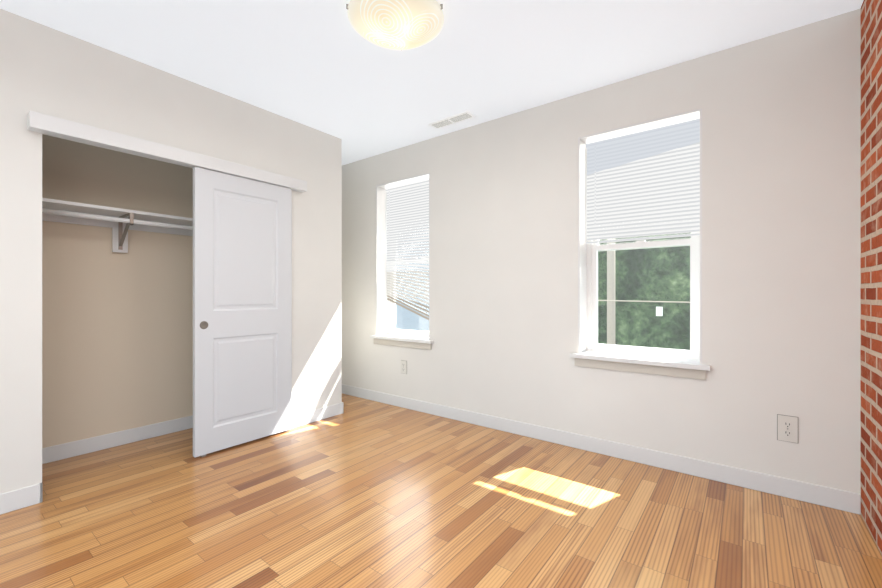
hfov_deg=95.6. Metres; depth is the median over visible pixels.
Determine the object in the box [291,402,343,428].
baseboard
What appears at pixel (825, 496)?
baseboard
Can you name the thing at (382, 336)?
window
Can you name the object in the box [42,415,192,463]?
baseboard
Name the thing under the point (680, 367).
window
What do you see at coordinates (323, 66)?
ceiling
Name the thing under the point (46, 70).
wall
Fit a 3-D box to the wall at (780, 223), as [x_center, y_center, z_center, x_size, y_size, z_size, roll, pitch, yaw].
[0.582,-0.169,3.450,4.794,2.600,0.300,0,0,37]
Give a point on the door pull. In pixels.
(203, 324)
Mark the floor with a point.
(359, 492)
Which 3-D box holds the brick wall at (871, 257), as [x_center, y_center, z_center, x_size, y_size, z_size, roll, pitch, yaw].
[0.930,-0.169,0.288,0.200,2.600,4.300,0,0,37]
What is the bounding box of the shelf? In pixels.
[42,198,192,252]
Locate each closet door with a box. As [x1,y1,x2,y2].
[193,167,290,456]
[291,191,291,426]
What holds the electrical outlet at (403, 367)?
attached to the wall at (780, 223)
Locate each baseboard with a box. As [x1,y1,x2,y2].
[0,483,42,514]
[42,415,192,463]
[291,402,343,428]
[342,384,860,514]
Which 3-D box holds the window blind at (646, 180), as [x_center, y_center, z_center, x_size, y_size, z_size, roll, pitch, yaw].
[1.384,-0.756,2.802,0.729,0.753,0.052,0,0,37]
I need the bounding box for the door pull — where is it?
[200,321,207,328]
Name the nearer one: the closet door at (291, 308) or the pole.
the closet door at (291, 308)
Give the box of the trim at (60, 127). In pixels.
[27,111,306,192]
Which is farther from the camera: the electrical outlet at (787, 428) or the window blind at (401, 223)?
the window blind at (401, 223)
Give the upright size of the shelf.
0.280 m
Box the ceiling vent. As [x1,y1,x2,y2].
[428,111,475,128]
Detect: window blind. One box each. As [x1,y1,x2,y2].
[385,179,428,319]
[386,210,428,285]
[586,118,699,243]
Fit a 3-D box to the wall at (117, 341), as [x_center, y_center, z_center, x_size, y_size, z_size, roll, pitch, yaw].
[-1.994,-0.169,3.056,0.580,2.600,2.246,0,0,37]
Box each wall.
[0,8,341,493]
[42,134,192,447]
[342,9,859,493]
[860,0,881,554]
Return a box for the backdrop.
[396,221,690,349]
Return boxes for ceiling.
[0,0,863,164]
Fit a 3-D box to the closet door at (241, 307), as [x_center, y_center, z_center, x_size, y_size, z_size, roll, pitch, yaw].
[-1.474,0.123,3.029,0.035,1.985,0.725,0,0,37]
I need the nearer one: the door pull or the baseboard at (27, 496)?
the baseboard at (27, 496)
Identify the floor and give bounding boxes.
[0,393,881,587]
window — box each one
[370,173,433,349]
[570,108,710,379]
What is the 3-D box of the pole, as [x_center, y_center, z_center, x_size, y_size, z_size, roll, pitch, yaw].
[2.910,0.632,8.828,16.000,13.001,0.497,0,0,37]
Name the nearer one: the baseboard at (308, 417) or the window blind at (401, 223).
the baseboard at (308, 417)
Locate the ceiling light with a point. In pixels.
(401, 25)
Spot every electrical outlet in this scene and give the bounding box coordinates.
[401,360,406,373]
[777,414,797,442]
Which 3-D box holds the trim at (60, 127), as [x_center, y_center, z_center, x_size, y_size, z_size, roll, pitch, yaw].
[-1.673,-0.916,2.769,0.078,0.085,1.660,0,0,37]
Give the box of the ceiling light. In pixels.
[346,0,443,50]
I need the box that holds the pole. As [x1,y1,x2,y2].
[398,231,689,344]
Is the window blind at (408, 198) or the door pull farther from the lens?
the window blind at (408, 198)
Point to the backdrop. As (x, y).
(643, 312)
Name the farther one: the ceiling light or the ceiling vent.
the ceiling vent

